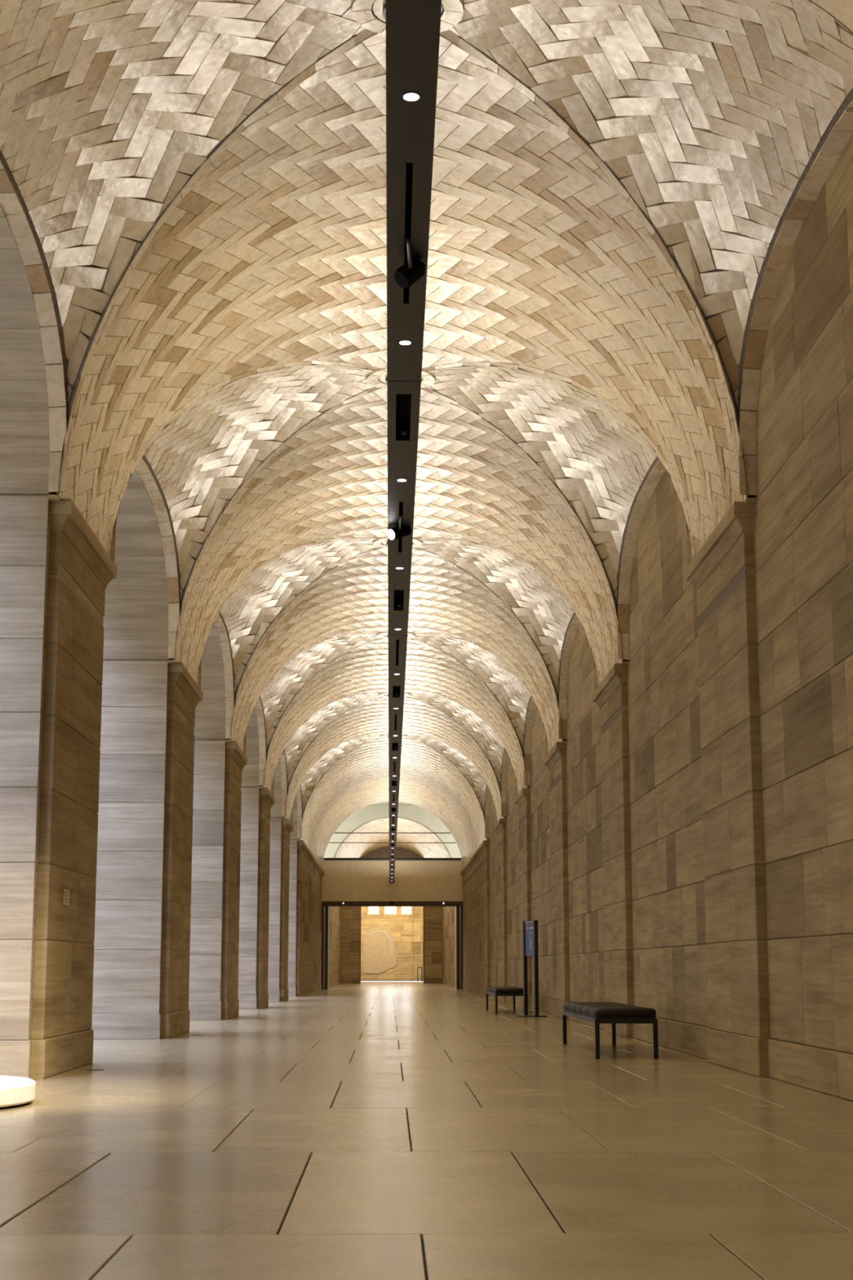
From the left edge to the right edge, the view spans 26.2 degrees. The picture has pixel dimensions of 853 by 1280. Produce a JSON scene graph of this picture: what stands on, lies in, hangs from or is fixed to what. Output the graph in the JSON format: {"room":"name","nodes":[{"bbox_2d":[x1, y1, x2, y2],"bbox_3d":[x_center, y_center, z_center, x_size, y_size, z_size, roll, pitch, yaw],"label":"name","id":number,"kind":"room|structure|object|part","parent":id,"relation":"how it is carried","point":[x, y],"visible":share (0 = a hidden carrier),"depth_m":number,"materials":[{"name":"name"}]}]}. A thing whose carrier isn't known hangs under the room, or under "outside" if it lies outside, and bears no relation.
{"room":"museum corridor","nodes":[
{"label":"museum corridor","id":0,"kind":"room"},
{"bbox_2d":[0,204,297,839],"bbox_3d":[-3.738,-0.354,26.912,1.178,3.040,51.283,0,-10,-1],"label":"arches","id":1,"kind":"structure","parent":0,"point":[135,618],"depth_m":20.55,"materials":[{"name":"stone"}]},
{"bbox_2d":[328,906,341,987],"bbox_3d":[-4.354,13.717,84.678,0.334,4.360,18.720,0,-10,-1],"label":"wall","id":2,"kind":"structure","parent":0,"point":[335,913],"depth_m":83.59,"materials":[{"name":"stone"}]},
{"bbox_2d":[335,846,442,983],"bbox_3d":[-1.892,14.013,94.420,9.600,7.200,0.528,0,-10,-1],"label":"wall","id":3,"kind":"structure","parent":0,"point":[350,972],"depth_m":93.92,"materials":[{"name":"stone"}]},
{"bbox_2d":[321,857,462,901],"bbox_3d":[-1.284,9.053,69.259,5.610,1.624,0.432,0,-10,-1],"label":"wall","id":4,"kind":"structure","parent":0,"point":[344,879],"depth_m":69.08,"materials":[{"name":"beige paint"}]},
{"bbox_2d":[320,901,463,989],"bbox_3d":[-1.283,11.457,68.862,5.322,3.248,0.528,0,-10,-1],"label":"door frame","id":5,"kind":"structure","parent":4,"relation":"in","point":[459,904],"depth_m":68.81,"materials":[{"name":"brown metal"}]},
{"bbox_3d":[-3.896,11.535,68.788,0.096,3.072,0.464,0,-10,-1],"label":"post","id":6,"kind":"part","parent":5,"relation":"part of","materials":[{"name":"brown metal"}]},
{"bbox_3d":[-3.756,11.535,68.791,0.136,3.072,0.464,0,-10,-1],"label":"post","id":7,"kind":"part","parent":5,"relation":"part of","materials":[{"name":"brown metal"}]},
{"bbox_3d":[1.189,11.550,68.888,0.136,3.072,0.464,0,-10,-1],"label":"post","id":8,"kind":"part","parent":5,"relation":"part of","materials":[{"name":"brown metal"}]},
{"bbox_3d":[1.329,11.550,68.890,0.096,3.072,0.464,0,-10,-1],"label":"post","id":9,"kind":"part","parent":5,"relation":"part of","materials":[{"name":"brown metal"}]},
{"bbox_2d":[328,832,456,843],"bbox_3d":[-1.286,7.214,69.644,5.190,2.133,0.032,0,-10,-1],"label":"beam","id":10,"kind":"structure","parent":4,"relation":"in","point":[335,833],"depth_m":69.57,"materials":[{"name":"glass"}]},
{"bbox_2d":[333,817,450,857],"bbox_3d":[-1.603,10.299,85.338,5.200,2.600,18.731,0,-10,-1],"label":"ceiling","id":11,"kind":"structure","parent":0,"point":[382,824],"depth_m":82.85,"materials":[{"name":"tile"}]},
{"bbox_2d":[323,805,461,987],"bbox_3d":[-1.392,10.542,75.550,10.160,7.400,0.480,0,-10,-1],"label":"wall","id":12,"kind":"structure","parent":0,"point":[417,814],"depth_m":75.84,"materials":[{"name":"paint"}]},
{"bbox_2d":[369,801,415,805],"bbox_3d":[-1.329,6.232,73.029,10.160,0.200,6.000,0,-10,-1],"label":"ceiling","id":13,"kind":"structure","parent":0,"point":[384,803],"depth_m":75.43,"materials":[{"name":"paint"}]},
{"bbox_2d":[292,750,496,828],"bbox_3d":[-0.884,3.890,49.641,5.450,2.645,5.143,0,-10,-1],"label":"arch","id":14,"kind":"object","parent":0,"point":[455,759],"depth_m":51.50,"materials":[{"name":"beige tile"}]},
{"bbox_2d":[273,724,516,804],"bbox_3d":[-0.732,2.539,42.076,5.450,2.645,5.143,0,-10,-1],"label":"arch","id":15,"kind":"object","parent":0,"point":[305,737],"depth_m":43.99,"materials":[{"name":"beige tile"}]},
{"bbox_2d":[244,676,546,786],"bbox_3d":[-0.580,1.188,34.510,5.450,2.645,5.143,0,-10,-1],"label":"arch","id":16,"kind":"object","parent":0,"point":[509,695],"depth_m":36.42,"materials":[{"name":"beige tile"}]},
{"bbox_2d":[198,592,596,719],"bbox_3d":[-0.427,-0.162,26.944,5.450,2.645,5.143,0,-10,-1],"label":"arch","id":17,"kind":"object","parent":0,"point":[547,622],"depth_m":28.73,"materials":[{"name":"beige tile"}]},
{"bbox_2d":[360,837,439,981],"bbox_3d":[-2.038,14.796,101.763,11.840,8.240,14.240,0,-10,-1],"label":"wall","id":18,"kind":"structure","parent":0,"point":[406,931],"depth_m":108.13,"materials":[{"name":"stone"}]},
{"bbox_2d":[368,906,378,915],"bbox_3d":[-3.132,14.685,108.627,0.656,3.128,0.051,0,-10,-1],"label":"window","id":19,"kind":"structure","parent":18,"relation":"in","point":[371,910],"depth_m":108.36,"materials":[{"name":"white glass"}]},
{"bbox_3d":[-3.132,15.900,108.404,0.560,0.528,0.015,0,-10,-1],"label":"pane","id":20,"kind":"part","parent":19,"relation":"part of","materials":[{"name":"white glass"}]},
{"bbox_2d":[363,926,397,973],"bbox_3d":[-2.718,18.253,107.995,2.024,2.744,0.044,0,-10,-1],"label":"relief","id":21,"kind":"object","parent":18,"relation":"attached to","point":[380,955],"visible":1,"depth_m":107.97,"materials":[{"name":"beige stone"}]},
{"bbox_2d":[384,906,396,915],"bbox_3d":[-2.133,14.688,108.647,0.736,3.128,0.051,0,-10,-1],"label":"window","id":22,"kind":"structure","parent":18,"relation":"in","point":[388,910],"depth_m":108.39,"materials":[{"name":"white glass"}]},
{"bbox_3d":[-2.132,15.903,108.424,0.640,0.528,0.015,0,-10,-1],"label":"pane","id":23,"kind":"part","parent":22,"relation":"part of","materials":[{"name":"white glass"}]},
{"bbox_2d":[400,906,411,915],"bbox_3d":[-1.173,14.691,108.665,0.656,3.128,0.051,0,-10,-1],"label":"window","id":24,"kind":"structure","parent":18,"relation":"in","point":[404,910],"depth_m":108.42,"materials":[{"name":"white glass"}]},
{"bbox_2d":[0,0,852,868],"bbox_3d":[-0.521,0.669,31.570,5.450,2.660,76.800,0,-10,-1],"label":"ceiling","id":25,"kind":"structure","parent":0,"point":[193,193],"depth_m":15.40,"materials":[{"name":"tile"}]},
{"bbox_2d":[382,0,441,883],"bbox_3d":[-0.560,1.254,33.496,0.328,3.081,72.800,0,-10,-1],"label":"track","id":26,"kind":"structure","parent":25,"relation":"hanging from","point":[412,26],"depth_m":8.47,"materials":[{"name":"black metal"}]},
{"bbox_2d":[386,512,411,540],"bbox_3d":[-0.194,-0.797,13.090,0.174,0.150,0.343,0,-10,-1],"label":"track spotlight","id":27,"kind":"object","parent":26,"relation":"hanging from","point":[394,533],"visible":0.98,"depth_m":13.13,"materials":[{"name":"grey metal"}]},
{"bbox_3d":[-0.188,-0.828,13.068,0.016,0.079,0.244,1,-10,-3],"label":"stem","id":28,"kind":"part","parent":27,"relation":"part of","materials":[{"name":"grey metal"}]},
{"bbox_2d":[394,232,425,288],"bbox_3d":[-0.074,-1.670,8.136,0.141,0.172,0.280,0,-10,-1],"label":"track spotlight","id":29,"kind":"object","parent":26,"relation":"hanging from","point":[407,274],"visible":0.99,"depth_m":8.18,"materials":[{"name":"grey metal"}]},
{"bbox_3d":[-0.077,-1.702,8.126,0.016,0.095,0.206,-1,-10,3],"label":"stem","id":30,"kind":"part","parent":29,"relation":"part of","materials":[{"name":"grey metal"}]},
{"bbox_2d":[0,981,852,1279],"bbox_3d":[-0.827,9.771,49.499,12.457,0.240,119.896,0,-10,-1],"label":"floor","id":31,"kind":"structure","parent":0,"point":[378,1130],"depth_m":7.83,"materials":[{"name":"tile"}]},
{"bbox_2d":[0,1075,35,1109],"bbox_3d":[-3.382,2.690,10.872,2.080,0.128,2.080,0,-10,-1],"label":"platform","id":32,"kind":"object","parent":31,"relation":"on","point":[15,1091],"visible":1,"depth_m":10.70,"materials":[{"name":"white paint"}]},
{"bbox_2d":[0,492,116,1079],"bbox_3d":[-3.426,-0.235,15.172,1.342,7.400,2.564,0,-10,-1],"label":"pier","id":33,"kind":"object","parent":31,"relation":"on","point":[55,573],"visible":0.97,"depth_m":13.98,"materials":[{"name":"stone"}]},
{"bbox_2d":[62,888,69,905],"bbox_3d":[-2.826,2.019,14.394,0.011,0.120,0.224,0,-10,-1],"label":"wall label","id":34,"kind":"object","parent":33,"relation":"attached to","point":[65,892],"visible":1,"depth_m":14.36,"materials":[{"name":"brown metal"}]},
{"bbox_2d":[91,657,202,1039],"bbox_3d":[-3.579,1.115,22.738,1.342,7.400,2.564,0,-10,-1],"label":"pier","id":35,"kind":"object","parent":31,"relation":"on","point":[142,942],"visible":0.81,"depth_m":21.33,"materials":[{"name":"stone"}]},
{"bbox_2d":[188,738,247,1020],"bbox_3d":[-3.731,2.466,30.303,1.342,7.400,2.564,0,-10,-1],"label":"pier","id":36,"kind":"object","parent":31,"relation":"on","point":[219,765],"visible":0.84,"depth_m":28.93,"materials":[{"name":"stone"}]},
{"bbox_2d":[237,785,275,1008],"bbox_3d":[-3.883,3.817,37.869,1.342,7.400,2.564,0,-10,-1],"label":"pier","id":37,"kind":"object","parent":31,"relation":"on","point":[257,802],"visible":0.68,"depth_m":36.51,"materials":[{"name":"stone"}]},
{"bbox_2d":[267,816,293,1001],"bbox_3d":[-4.035,5.167,45.434,1.342,7.400,2.564,0,-10,-1],"label":"pier","id":38,"kind":"object","parent":31,"relation":"on","point":[281,828],"visible":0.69,"depth_m":44.09,"materials":[{"name":"stone"}]},
{"bbox_2d":[288,838,324,996],"bbox_3d":[-4.337,7.843,60.423,1.342,7.400,17.649,0,-10,-1],"label":"pier","id":39,"kind":"object","parent":31,"relation":"on","point":[305,873],"visible":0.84,"depth_m":54.84,"materials":[{"name":"stone"}]},
{"bbox_2d":[417,967,422,981],"bbox_3d":[-0.391,19.431,106.659,0.280,0.832,0.048,0,-10,-1],"label":"handrail","id":40,"kind":"object","parent":31,"relation":"on","point":[417,967],"visible":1,"depth_m":106.63,"materials":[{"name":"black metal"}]},
{"bbox_2d":[485,986,523,1013],"bbox_3d":[1.456,6.609,33.727,0.560,0.440,3.136,0,-10,-1],"label":"leather bench","id":41,"kind":"object","parent":31,"relation":"on","point":[495,991],"visible":0.91,"depth_m":32.23,"materials":[{"name":"black leather"}]},
{"bbox_3d":[1.165,6.946,35.234,0.040,0.308,0.040,0,-10,-1],"label":"leg","id":42,"kind":"part","parent":41,"relation":"part of","materials":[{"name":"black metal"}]},
{"bbox_3d":[1.227,6.402,32.187,0.040,0.308,0.040,0,-10,-1],"label":"leg","id":43,"kind":"part","parent":41,"relation":"part of","materials":[{"name":"black metal"}]},
{"bbox_2d":[489,986,518,991],"bbox_3d":[1.456,6.436,33.758,0.552,0.088,0.621,0,-10,-1],"label":"cushion","id":44,"kind":"object","parent":41,"relation":"on","point":[491,988],"depth_m":33.85,"materials":[{"name":"leather"}]},
{"bbox_3d":[1.456,6.501,33.746,0.560,0.044,3.136,0,-10,-1],"label":"frame","id":45,"kind":"part","parent":41,"relation":"part of","materials":[{"name":"black metal"}]},
{"bbox_2d":[493,987,523,992],"bbox_3d":[1.481,6.216,32.523,0.552,0.088,0.621,0,-10,-1],"label":"cushion","id":46,"kind":"object","parent":41,"relation":"on","point":[496,989],"depth_m":32.22,"materials":[{"name":"leather"}]},
{"bbox_3d":[1.685,6.947,35.244,0.040,0.308,0.040,0,-10,-1],"label":"leg","id":47,"kind":"part","parent":41,"relation":"part of","materials":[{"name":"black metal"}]},
{"bbox_2d":[515,920,547,1017],"bbox_3d":[1.746,5.468,30.555,0.526,1.572,0.526,-6,-12,30],"label":"sign stand","id":48,"kind":"object","parent":31,"relation":"on","point":[530,929],"visible":1,"depth_m":30.57,"materials":[{"name":"black metal"}]},
{"bbox_3d":[1.660,5.506,30.815,0.061,1.556,0.056,3,-11,-16],"label":"post","id":49,"kind":"part","parent":48,"relation":"part of","materials":[{"name":"black metal"}]},
{"bbox_3d":[1.735,4.986,30.641,0.022,0.568,0.490,3,-11,-16],"label":"sign panel","id":50,"kind":"part","parent":48,"relation":"part of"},
{"bbox_3d":[1.811,5.414,30.298,0.061,1.556,0.056,3,-11,-16],"label":"post","id":51,"kind":"part","parent":48,"relation":"part of","materials":[{"name":"black metal"}]},
{"bbox_2d":[562,1001,658,1058],"bbox_3d":[1.751,3.780,17.876,0.560,0.440,3.136,0,-10,-1],"label":"leather bench","id":52,"kind":"object","parent":31,"relation":"on","point":[597,1013],"visible":1,"depth_m":16.38,"materials":[{"name":"black leather"}]},
{"bbox_3d":[1.460,4.116,19.383,0.040,0.308,0.040,0,-10,-1],"label":"leg","id":53,"kind":"part","parent":52,"relation":"part of","materials":[{"name":"black metal"}]},
{"bbox_2d":[563,1001,617,1010],"bbox_3d":[1.726,3.827,19.142,0.552,0.088,0.621,0,-10,-1],"label":"cushion","id":54,"kind":"object","parent":52,"relation":"on","point":[566,1006],"depth_m":18.99,"materials":[{"name":"leather"}]},
{"bbox_2d":[568,1003,622,1011],"bbox_3d":[1.738,3.716,18.524,0.552,0.088,0.621,0,-10,-1],"label":"cushion","id":55,"kind":"object","parent":52,"relation":"on","point":[571,1006],"depth_m":18.53,"materials":[{"name":"leather"}]},
{"bbox_3d":[1.522,3.572,16.336,0.040,0.308,0.040,0,-10,-1],"label":"leg","id":56,"kind":"part","parent":52,"relation":"part of","materials":[{"name":"black metal"}]},
{"bbox_2d":[574,1004,632,1013],"bbox_3d":[1.751,3.606,17.907,0.552,0.088,0.621,0,-10,-1],"label":"cushion","id":57,"kind":"object","parent":52,"relation":"on","point":[578,1007],"depth_m":17.89,"materials":[{"name":"leather"}]},
{"bbox_3d":[1.751,3.671,17.896,0.560,0.044,3.136,0,-10,-1],"label":"frame","id":58,"kind":"part","parent":52,"relation":"part of","materials":[{"name":"black metal"}]},
{"bbox_2d":[581,1005,642,1014],"bbox_3d":[1.763,3.496,17.290,0.552,0.088,0.621,0,-10,-1],"label":"cushion","id":59,"kind":"object","parent":52,"relation":"on","point":[584,1009],"depth_m":17.28,"materials":[{"name":"leather"}]},
{"bbox_3d":[1.980,4.117,19.393,0.040,0.308,0.040,0,-10,-1],"label":"leg","id":60,"kind":"part","parent":52,"relation":"part of","materials":[{"name":"black metal"}]},
{"bbox_2d":[588,1007,656,1017],"bbox_3d":[1.776,3.386,16.673,0.552,0.088,0.621,0,-10,-1],"label":"cushion","id":61,"kind":"object","parent":52,"relation":"on","point":[593,1011],"depth_m":16.38,"materials":[{"name":"leather"}]},
{"bbox_3d":[2.042,3.573,16.346,0.040,0.308,0.040,0,-10,-1],"label":"leg","id":62,"kind":"part","parent":52,"relation":"part of","materials":[{"name":"black metal"}]},
{"bbox_2d":[442,906,455,986],"bbox_3d":[1.152,13.734,84.786,0.334,4.360,18.720,0,-10,-1],"label":"wall","id":63,"kind":"structure","parent":0,"point":[448,913],"depth_m":82.74,"materials":[{"name":"stone"}]},
{"bbox_2d":[460,839,490,996],"bbox_3d":[1.541,9.354,60.283,0.182,4.370,17.628,0,-10,-1],"label":"wall","id":64,"kind":"structure","parent":0,"point":[475,874],"depth_m":57.59,"materials":[{"name":"stone"}]},
{"bbox_2d":[493,817,507,1001],"bbox_3d":[1.842,6.678,45.293,0.182,4.370,2.543,0,-10,-1],"label":"pillar","id":65,"kind":"structure","parent":0,"point":[500,828],"depth_m":44.64,"materials":[{"name":"stone"}]},
{"bbox_2d":[514,786,533,1008],"bbox_3d":[1.995,5.327,37.728,0.182,4.370,2.543,0,-10,-1],"label":"pillar","id":66,"kind":"structure","parent":0,"point":[522,800],"depth_m":37.22,"materials":[{"name":"stone"}]},
{"bbox_2d":[543,740,570,1019],"bbox_3d":[2.147,3.977,30.162,0.182,4.370,2.543,0,-10,-1],"label":"pillar","id":67,"kind":"structure","parent":0,"point":[555,761],"depth_m":29.66,"materials":[{"name":"stone"}]},
{"bbox_2d":[592,661,634,1038],"bbox_3d":[2.299,2.626,22.597,0.182,4.370,2.543,0,-10,-1],"label":"pillar","id":68,"kind":"structure","parent":0,"point":[611,695],"depth_m":22.16,"materials":[{"name":"stone"}]},
{"bbox_2d":[489,133,852,1101],"bbox_3d":[2.385,2.707,31.671,0.422,7.400,77.600,0,-10,-1],"label":"wall","id":69,"kind":"structure","parent":0,"point":[803,524],"depth_m":13.47,"materials":[{"name":"stone"}]},
{"bbox_2d":[684,497,772,1077],"bbox_3d":[2.451,1.275,15.031,0.182,4.370,2.543,0,-10,-1],"label":"pilaster","id":70,"kind":"structure","parent":0,"point":[722,572],"depth_m":14.65,"materials":[{"name":"stone"}]}
]}

